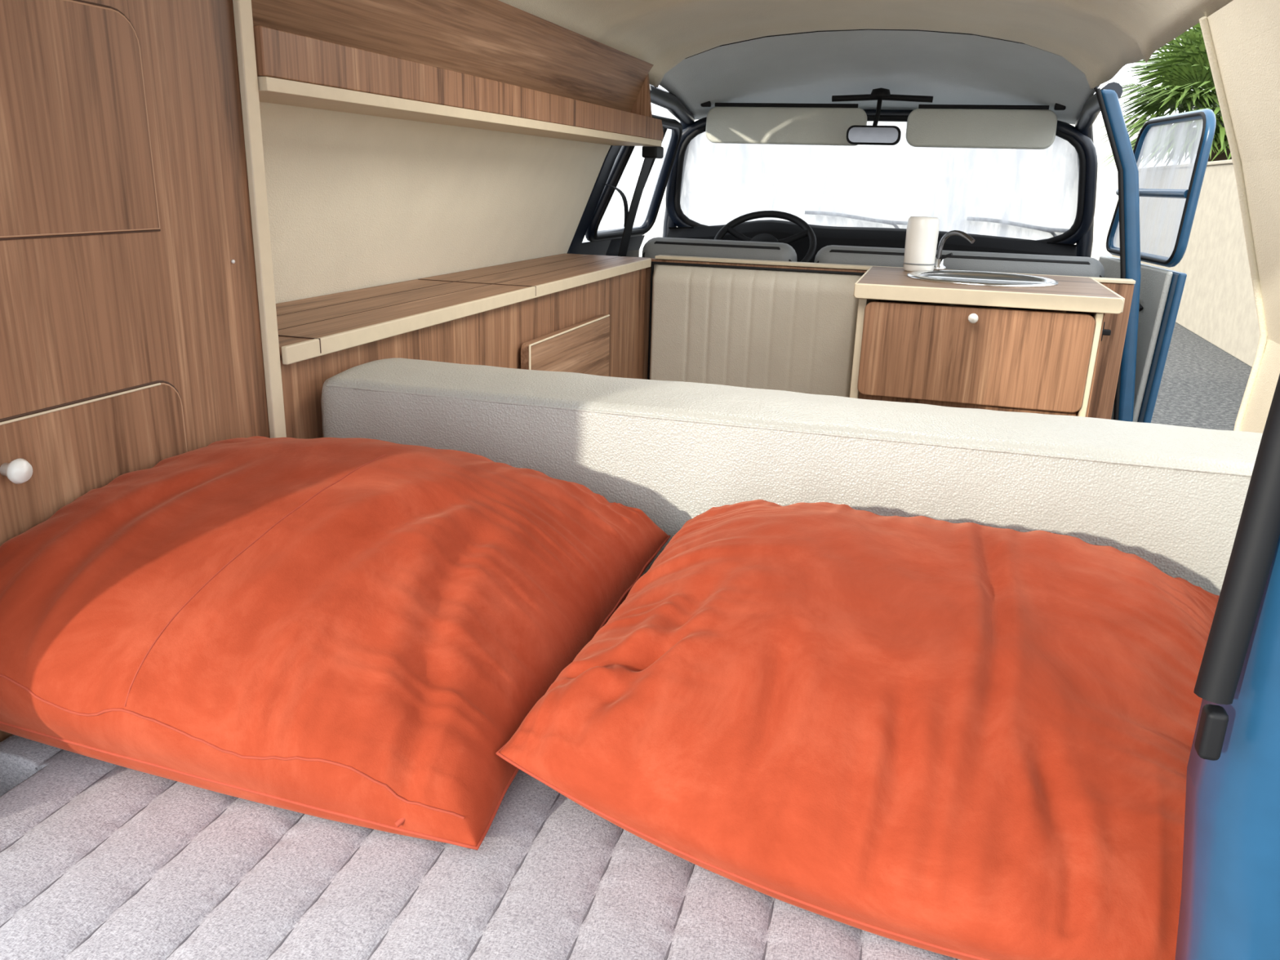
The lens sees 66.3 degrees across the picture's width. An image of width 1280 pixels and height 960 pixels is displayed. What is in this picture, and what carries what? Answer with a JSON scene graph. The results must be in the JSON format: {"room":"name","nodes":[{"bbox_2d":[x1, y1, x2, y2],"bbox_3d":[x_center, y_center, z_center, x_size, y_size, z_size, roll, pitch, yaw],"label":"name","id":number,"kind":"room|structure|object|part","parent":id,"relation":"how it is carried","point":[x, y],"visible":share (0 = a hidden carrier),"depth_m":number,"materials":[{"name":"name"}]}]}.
{"room":"vehicle interior","nodes":[
{"label":"vehicle interior","id":0,"kind":"room"},
{"bbox_2d":[259,102,610,303],"bbox_3d":[-0.467,-0.159,1.826,0.265,1.300,2.270,7,18,15],"label":"wall","id":1,"kind":"structure","parent":0,"point":[356,202],"depth_m":1.83,"materials":[{"name":"beige paint"}]},
{"bbox_2d":[251,0,663,146],"bbox_3d":[-0.244,-0.786,1.898,0.139,0.202,1.715,7,18,15],"label":"wall shelf","id":2,"kind":"object","parent":1,"relation":"attached to","point":[497,65],"visible":0.88,"depth_m":1.59,"materials":[{"name":"brown wood"}]},
{"bbox_2d":[649,84,694,237],"bbox_3d":[0.081,-0.838,3.134,0.111,0.760,0.622,4,17,9],"label":"trim","id":3,"kind":"structure","parent":1,"relation":"attached to","point":[660,97],"depth_m":3.02,"materials":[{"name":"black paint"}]},
{"bbox_2d":[654,29,1097,89],"bbox_3d":[0.583,-1.093,2.536,1.136,0.150,0.009,7,18,15],"label":"trim","id":4,"kind":"structure","parent":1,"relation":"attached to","point":[849,29],"depth_m":2.52,"materials":[{"name":"black rubber"}]},
{"bbox_2d":[566,145,622,253],"bbox_3d":[-0.132,-0.481,2.921,0.262,1.290,0.100,7,18,15],"label":"pillar","id":5,"kind":"structure","parent":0,"point":[609,161],"depth_m":2.82,"materials":[{"name":"black metal"}]},
{"bbox_2d":[580,114,679,257],"bbox_3d":[-0.046,-0.564,3.215,0.250,1.180,0.543,7,18,15],"label":"window","id":6,"kind":"structure","parent":5,"relation":"attached to","point":[606,246],"depth_m":3.13,"materials":[{"name":"blue paint"}]},
{"bbox_3d":[-0.130,-0.396,3.291,0.087,0.810,0.546,8,18,19],"label":"panel","id":7,"kind":"part","parent":6,"relation":"part of","materials":[{"name":"black plastic"}]},
{"bbox_3d":[-0.015,-0.950,3.094,0.159,0.340,0.503,7,18,15],"label":"glass","id":8,"kind":"part","parent":6,"relation":"part of","materials":[{"name":"clear glass"}]},
{"bbox_2d":[594,115,682,239],"bbox_3d":[0.006,-0.947,3.089,0.177,0.358,0.521,7,18,15],"label":"seal","id":9,"kind":"object","parent":6,"relation":"attached to","point":[664,122],"visible":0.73,"depth_m":3.05,"materials":[{"name":"black rubber"}]},
{"bbox_2d":[644,128,666,186],"bbox_3d":[0.014,-0.968,3.155,0.173,0.348,0.018,13,21,33],"label":"bar","id":10,"kind":"object","parent":6,"relation":"attached to","point":[664,130],"visible":0.04,"depth_m":3.12,"materials":[{"name":"black metal"}]},
{"bbox_2d":[601,146,663,256],"bbox_3d":[-0.020,-0.769,2.851,0.130,0.388,0.192,7,18,15],"label":"belt","id":11,"kind":"object","parent":5,"relation":"attached to","point":[649,153],"visible":0.95,"depth_m":2.86,"materials":[{"name":"black woven webbing fabric"},{"name":"black plastic"}]},
{"bbox_2d":[498,0,1233,88],"bbox_3d":[0.247,-0.793,1.456,1.160,0.196,2.350,7,18,15],"label":"ceiling","id":12,"kind":"structure","parent":0,"point":[1099,37],"depth_m":2.27,"materials":[{"name":"fabric"}]},
{"bbox_2d":[700,101,866,146],"bbox_3d":[0.453,-1.141,3.123,0.528,0.135,0.048,7,18,15],"label":"sun visor","id":13,"kind":"object","parent":12,"relation":"attached to","point":[763,123],"visible":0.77,"depth_m":3.12,"materials":[{"name":"plastic"}]},
{"bbox_3d":[0.459,-1.185,3.098,0.453,0.012,0.012,7,18,15],"label":"pivot rod","id":14,"kind":"part","parent":13,"relation":"part of","materials":[{"name":"black rubber"}]},
{"bbox_2d":[659,30,1100,124],"bbox_3d":[0.682,-1.185,2.854,1.200,0.236,0.680,7,18,15],"label":"headliner","id":15,"kind":"object","parent":12,"relation":"attached to","point":[809,68],"depth_m":2.87},
{"bbox_2d":[831,88,933,145],"bbox_3d":[0.728,-1.104,2.976,0.301,0.167,0.114,7,18,15],"label":"mirror","id":16,"kind":"object","parent":12,"relation":"attached to","point":[874,135],"visible":1,"depth_m":2.96,"materials":[{"name":"black plastic"}]},
{"bbox_2d":[848,127,897,142],"bbox_3d":[0.701,-1.037,2.945,0.146,0.043,0.004,7,18,15],"label":"mirror glass","id":17,"kind":"object","parent":16,"relation":"attached to","point":[855,135],"depth_m":2.94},
{"bbox_3d":[0.720,-1.115,2.967,0.016,0.110,0.082,8,18,19],"label":"stem","id":18,"kind":"part","parent":16,"relation":"part of","materials":[{"name":"black rubber"}]},
{"bbox_2d":[906,102,1066,149],"bbox_3d":[1.037,-1.074,2.960,0.447,0.135,0.048,7,18,15],"label":"sun visor","id":19,"kind":"object","parent":12,"relation":"attached to","point":[931,126],"visible":0.94,"depth_m":2.96,"materials":[{"name":"plastic"}]},
{"bbox_3d":[1.028,-1.119,2.939,0.372,0.012,0.012,7,18,15],"label":"pivot rod","id":20,"kind":"part","parent":19,"relation":"part of","materials":[{"name":"black rubber"}]},
{"bbox_2d":[642,257,1134,419],"bbox_3d":[0.510,-0.170,2.751,1.470,0.833,0.035,7,18,15],"label":"wall","id":21,"kind":"structure","parent":0,"point":[1111,347],"depth_m":2.50,"materials":[{"name":"brown wood"}]},
{"bbox_2d":[647,261,864,397],"bbox_3d":[0.298,-0.226,2.748,0.587,0.728,0.051,7,18,15],"label":"padded backrest","id":22,"kind":"object","parent":21,"relation":"attached to","point":[792,330],"visible":0.42,"depth_m":2.67,"materials":[{"name":"leather"}]},
{"bbox_2d":[654,254,1135,284],"bbox_3d":[0.637,-0.560,2.595,1.230,0.009,0.045,7,18,15],"label":"trim","id":23,"kind":"structure","parent":21,"relation":"attached to","point":[1125,281],"depth_m":2.64,"materials":[{"name":"grey plastic"}]},
{"bbox_2d":[1075,81,1122,257],"bbox_3d":[1.253,-0.703,2.807,0.111,0.760,0.622,9,19,22],"label":"trim","id":24,"kind":"structure","parent":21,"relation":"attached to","point":[1091,109],"depth_m":2.83,"materials":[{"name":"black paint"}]},
{"bbox_2d":[1100,321,1111,341],"bbox_3d":[1.157,-0.371,2.451,0.035,0.050,0.032,7,18,15],"label":"latch","id":25,"kind":"object","parent":21,"relation":"attached to","point":[1105,331],"visible":0.42,"depth_m":2.44,"materials":[{"name":"black metal"}]},
{"bbox_3d":[1.157,-0.369,2.443,0.030,0.014,0.016,7,18,15],"label":"lever","id":26,"kind":"part","parent":25,"relation":"part of","materials":[{"name":"black metal"}]},
{"bbox_2d":[1094,88,1125,420],"bbox_3d":[1.194,-0.333,2.565,0.202,1.293,0.012,7,18,15],"label":"trim","id":27,"kind":"structure","parent":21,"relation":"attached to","point":[1120,171],"depth_m":2.45,"materials":[{"name":"black rubber"}]},
{"bbox_2d":[1098,255,1173,422],"bbox_3d":[1.355,-0.157,2.913,0.063,0.960,0.583,4,17,7],"label":"trim","id":28,"kind":"structure","parent":21,"relation":"attached to","point":[1155,282],"depth_m":2.59,"materials":[{"name":"grey plastic"}]},
{"bbox_2d":[1138,303,1142,311],"bbox_3d":[1.351,-0.497,2.722,0.029,0.034,0.211,4,17,7],"label":"door pull","id":29,"kind":"object","parent":21,"relation":"attached to","point":[1140,308],"visible":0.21,"depth_m":2.63,"materials":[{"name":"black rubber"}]},
{"bbox_2d":[1101,88,1141,422],"bbox_3d":[1.226,-0.337,2.583,0.225,1.290,0.050,7,18,15],"label":"pillar","id":30,"kind":"structure","parent":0,"point":[1131,172],"depth_m":2.47,"materials":[{"name":"blue metal"}]},
{"bbox_2d":[1103,255,1186,422],"bbox_3d":[1.373,-0.154,2.906,0.066,0.960,0.648,4,17,7],"label":"outer skin","id":31,"kind":"object","parent":30,"relation":"attached to","point":[1178,280],"visible":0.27,"depth_m":2.53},
{"bbox_2d":[1108,108,1216,267],"bbox_3d":[1.409,-0.794,2.675,0.042,0.384,0.574,4,17,7],"label":"window frame","id":32,"kind":"structure","parent":31,"relation":"attached to","point":[1211,120],"depth_m":2.58,"materials":[{"name":"blue paint"}]},
{"bbox_2d":[1115,188,1188,198],"bbox_3d":[1.399,-0.786,2.682,0.022,0.022,0.530,4,17,7],"label":"crossbar","id":33,"kind":"object","parent":32,"relation":"attached to","point":[1153,193],"visible":0.68,"depth_m":2.58,"materials":[{"name":"blue paint"}]},
{"bbox_2d":[1106,111,1205,264],"bbox_3d":[1.398,-0.795,2.678,0.028,0.370,0.560,4,17,7],"label":"seal","id":34,"kind":"object","parent":32,"relation":"attached to","point":[1197,113],"visible":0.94,"depth_m":2.49,"materials":[{"name":"black rubber"}]},
{"bbox_3d":[1.409,-0.794,2.675,0.018,0.360,0.550,4,17,7],"label":"glass","id":35,"kind":"part","parent":32,"relation":"part of","materials":[{"name":"clear glass"}]},
{"bbox_2d":[1174,534,1279,959],"bbox_3d":[0.496,0.272,0.473,0.463,1.330,0.075,7,18,15],"label":"pillar skin","id":36,"kind":"structure","parent":0,"point":[1229,908],"depth_m":0.49,"materials":[{"name":"blue paint"}]},
{"bbox_3d":[0.277,0.122,0.475,0.010,0.026,0.012,7,18,15],"label":"latch bracket","id":37,"kind":"part","parent":36,"relation":"part of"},
{"bbox_2d":[1193,373,1279,704],"bbox_3d":[0.300,-0.141,0.405,0.050,0.513,0.024,-1,17,-9],"label":"gas strut","id":38,"kind":"object","parent":36,"relation":"attached to","point":[1258,532],"visible":1,"depth_m":0.45,"materials":[{"name":"black metal"}]},
{"bbox_2d":[1207,0,1279,433],"bbox_3d":[0.808,0.084,1.163,0.265,1.300,1.434,7,18,15],"label":"wall","id":39,"kind":"structure","parent":0,"point":[1246,33],"depth_m":1.44,"materials":[{"name":"beige paint"}]},
{"bbox_2d":[1199,16,1267,431],"bbox_3d":[0.969,-0.080,1.706,0.339,1.303,0.052,-8,20,-29],"label":"door frame","id":40,"kind":"structure","parent":39,"relation":"attached to","point":[1203,21],"depth_m":1.58,"materials":[{"name":"beige plastic"}]},
{"bbox_3d":[0.697,-0.495,0.907,0.060,0.050,1.218,7,18,15],"label":"roof rail panel","id":41,"kind":"part","parent":39,"relation":"part of","materials":[{"name":"beige paint"}]},
{"bbox_3d":[0.930,-0.404,1.398,0.215,0.400,0.522,7,18,15],"label":"slider jamb panel","id":42,"kind":"part","parent":39,"relation":"part of","materials":[{"name":"beige paint"}]},
{"bbox_3d":[0.900,0.310,1.202,0.060,0.850,1.434,7,18,15],"label":"panel","id":43,"kind":"part","parent":39,"relation":"part of","materials":[{"name":"beige plastic"}]},
{"bbox_3d":[0.286,0.474,2.123,1.600,0.040,3.200,7,18,15],"label":"floor","id":44,"kind":"structure","parent":0,"visible":0},
{"bbox_2d":[0,0,286,742],"bbox_3d":[-0.649,0.049,1.050,0.295,1.350,0.526,7,18,15],"label":"cabinet","id":45,"kind":"object","parent":44,"relation":"on","point":[139,324],"visible":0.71,"depth_m":0.97,"materials":[{"name":"brown wood"}]},
{"bbox_3d":[-0.554,-0.008,0.866,0.027,0.023,0.023,7,18,15],"label":"knob","id":46,"kind":"part","parent":45,"relation":"part of","materials":[{"name":"white plastic"}]},
{"bbox_3d":[-0.541,-0.309,0.826,0.003,0.201,0.335,7,18,15],"label":"door","id":47,"kind":"part","parent":45,"relation":"part of","materials":[{"name":"brown wood"}]},
{"bbox_3d":[-0.553,0.094,0.952,0.003,0.328,0.338,7,18,15],"label":"door","id":48,"kind":"part","parent":45,"relation":"part of","materials":[{"name":"brown wood"}]},
{"bbox_2d":[275,253,651,439],"bbox_3d":[-0.343,-0.008,2.132,0.278,0.838,1.660,7,18,15],"label":"base cabinet","id":49,"kind":"object","parent":44,"relation":"on","point":[485,316],"depth_m":1.76,"materials":[{"name":"brown wood"}]},
{"bbox_2d":[275,253,651,363],"bbox_3d":[-0.335,-0.398,2.013,0.267,0.020,1.660,7,18,15],"label":"countertop","id":50,"kind":"structure","parent":49,"relation":"on","point":[340,324],"depth_m":1.75,"materials":[{"name":"brown wood"}]},
{"bbox_2d":[520,314,609,376],"bbox_3d":[-0.158,-0.171,2.198,0.022,0.342,0.502,7,18,15],"label":"folding table","id":51,"kind":"object","parent":49,"relation":"attached to","point":[582,347],"visible":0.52,"depth_m":2.16,"materials":[{"name":"brown wood"}]},
{"bbox_2d":[641,236,796,262],"bbox_3d":[0.219,-0.273,2.967,0.455,0.885,0.120,7,18,15],"label":"seat","id":52,"kind":"object","parent":44,"relation":"on","point":[746,250],"visible":0.19,"depth_m":2.79,"materials":[{"name":"fabric"}]},
{"bbox_2d":[813,244,1104,277],"bbox_3d":[0.846,-0.200,2.792,0.755,0.885,0.120,7,18,15],"label":"seat","id":53,"kind":"object","parent":44,"relation":"on","point":[1080,266],"visible":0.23,"depth_m":2.60,"materials":[{"name":"leather"}]},
{"bbox_2d":[849,266,1124,417],"bbox_3d":[0.778,-0.060,2.388,0.539,0.852,0.518,7,18,15],"label":"sink cabinet","id":54,"kind":"object","parent":44,"relation":"on","point":[977,340],"visible":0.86,"depth_m":2.09,"materials":[{"name":"brown wood"}]},
{"bbox_2d":[902,216,939,271],"bbox_3d":[0.700,-0.587,2.439,0.080,0.133,0.080,7,18,15],"label":"water tumbler","id":55,"kind":"object","parent":54,"relation":"on","point":[922,232],"visible":0.91,"depth_m":2.41,"materials":[{"name":"white plastic"}]},
{"bbox_2d":[933,230,974,270],"bbox_3d":[0.771,-0.567,2.430,0.040,0.103,0.125,-5,19,-22],"label":"faucet","id":56,"kind":"object","parent":54,"relation":"on","point":[939,260],"visible":0.8,"depth_m":2.45,"materials":[{"name":"silver metal"}]},
{"bbox_3d":[0.766,-0.560,2.458,0.008,0.022,0.039,-12,22,-38],"label":"lever","id":57,"kind":"part","parent":56,"relation":"part of","materials":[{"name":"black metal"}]},
{"bbox_3d":[0.780,-0.566,2.426,0.013,0.102,0.111,-8,20,-29],"label":"spout","id":58,"kind":"part","parent":56,"relation":"part of","materials":[{"name":"silver metal"}]},
{"bbox_3d":[0.700,-0.341,2.060,0.021,0.021,0.026,7,18,15],"label":"knob","id":59,"kind":"part","parent":54,"relation":"part of","materials":[{"name":"white plastic"}]},
{"bbox_2d":[906,270,1058,311],"bbox_3d":[0.796,-0.411,2.309,0.336,0.135,0.336,7,18,15],"label":"sink","id":60,"kind":"object","parent":54,"relation":"in","point":[954,277],"depth_m":2.27,"materials":[{"name":"metal"}]},
{"bbox_2d":[857,266,1119,297],"bbox_3d":[0.792,-0.451,2.281,0.525,0.029,0.490,7,18,15],"label":"countertop","id":61,"kind":"structure","parent":54,"relation":"on","point":[1072,286],"depth_m":2.17,"materials":[{"name":"brown wood"}]},
{"bbox_3d":[0.116,0.507,1.124,1.265,0.475,0.690,7,18,15],"label":"bed base","id":62,"kind":"object","parent":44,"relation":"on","visible":0},
{"bbox_2d":[0,734,959,959],"bbox_3d":[0.056,0.309,0.819,1.262,0.075,0.765,7,18,15],"label":"mattress","id":63,"kind":"object","parent":62,"relation":"on","point":[100,860],"visible":0.18,"depth_m":0.71,"materials":[{"name":"white fabric"}]},
{"bbox_2d":[0,435,671,849],"bbox_3d":[-0.282,0.095,0.965,0.512,0.224,0.526,7,18,15],"label":"throw pillow","id":64,"kind":"object","parent":63,"relation":"on","point":[354,631],"visible":0.98,"depth_m":0.80,"materials":[{"name":"orange fabric"}]},
{"bbox_3d":[-0.173,0.250,0.749,0.009,0.023,0.031,15,22,37],"label":"zip pull","id":65,"kind":"part","parent":64,"relation":"part of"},
{"bbox_2d":[495,499,1219,959],"bbox_3d":[0.227,0.161,0.850,0.600,0.194,0.494,7,18,15],"label":"throw pillow","id":66,"kind":"object","parent":63,"relation":"on","point":[964,740],"visible":0.92,"depth_m":0.71,"materials":[{"name":"orange fabric"}]},
{"bbox_2d":[320,357,1262,595],"bbox_3d":[0.198,0.060,1.227,1.262,0.318,0.195,7,18,15],"label":"bench backrest","id":67,"kind":"object","parent":62,"relation":"on","point":[1171,497],"visible":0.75,"depth_m":1.12,"materials":[{"name":"white leather"}]},
{"bbox_3d":[0.765,-0.396,3.478,1.320,0.850,0.160,7,18,15],"label":"wall","id":68,"kind":"structure","parent":0,"visible":0},
{"bbox_2d":[666,219,1077,262],"bbox_3d":[0.717,-0.699,3.182,1.260,0.261,0.205,7,18,15],"label":"dashboard","id":69,"kind":"object","parent":68,"relation":"attached to","point":[891,237],"visible":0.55,"depth_m":3.08,"materials":[{"name":"plastic"}]},
{"bbox_2d":[713,210,816,262],"bbox_3d":[0.379,-0.702,3.017,0.322,0.241,0.258,7,18,15],"label":"steering wheel","id":70,"kind":"object","parent":69,"relation":"attached to","point":[728,228],"visible":0.5,"depth_m":3.05,"materials":[{"name":"black plastic"}]},
{"bbox_2d":[665,109,1097,244],"bbox_3d":[0.761,-0.983,3.221,1.365,0.452,0.211,7,18,15],"label":"surround","id":71,"kind":"object","parent":68,"relation":"attached to","point":[1091,162],"visible":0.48,"depth_m":3.01,"materials":[{"name":"blue paint"}]},
{"bbox_2d":[674,115,1085,242],"bbox_3d":[0.759,-0.981,3.215,1.305,0.415,0.186,7,18,15],"label":"seal","id":72,"kind":"object","parent":71,"relation":"attached to","point":[1081,195],"visible":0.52,"depth_m":3.10,"materials":[{"name":"black rubber"}]},
{"bbox_2d":[680,120,1079,239],"bbox_3d":[0.759,-0.981,3.215,1.283,0.393,0.164,7,18,15],"label":"glass","id":73,"kind":"object","parent":72,"relation":"attached to","point":[1031,194],"visible":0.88,"depth_m":3.25,"materials":[{"name":"clear glass"}]},
{"label":"outside","id":74,"kind":"structure","parent":0,"visible":0},
{"bbox_2d":[1151,322,1252,431],"bbox_3d":[4.701,-3.050,15.596,60.000,0.100,57.000,7,18,15],"label":"ground","id":75,"kind":"structure","parent":74,"point":[1202,385],"depth_m":8.05,"materials":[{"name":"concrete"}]},
{"bbox_2d":[583,111,1146,260],"bbox_3d":[0.247,-5.707,19.031,17.050,2.700,0.200,7,18,15],"label":"wall","id":76,"kind":"structure","parent":75,"relation":"on","point":[1106,200],"depth_m":17.02,"materials":[{"name":"paint"}]},
{"bbox_2d":[1093,22,1231,168],"bbox_3d":[8.185,-4.602,13.833,3.727,4.102,3.763,7,18,15],"label":"palm tree","id":77,"kind":"object","parent":75,"relation":"on","point":[1185,68],"visible":0.32,"depth_m":13.20,"materials":[{"name":"green plant"}]},
{"bbox_2d":[1111,163,1267,367],"bbox_3d":[5.238,-1.430,7.140,0.200,1.820,20.900,7,18,15],"label":"wall","id":78,"kind":"structure","parent":75,"relation":"on","point":[1217,304],"depth_m":10.38,"materials":[{"name":"white paint"}]},
{"bbox_2d":[1206,159,1232,165],"bbox_3d":[5.264,-2.318,6.866,0.260,0.040,20.900,7,18,15],"label":"coping","id":79,"kind":"object","parent":78,"relation":"on","point":[1222,162],"depth_m":10.70,"materials":[{"name":"white paint"}]}
]}

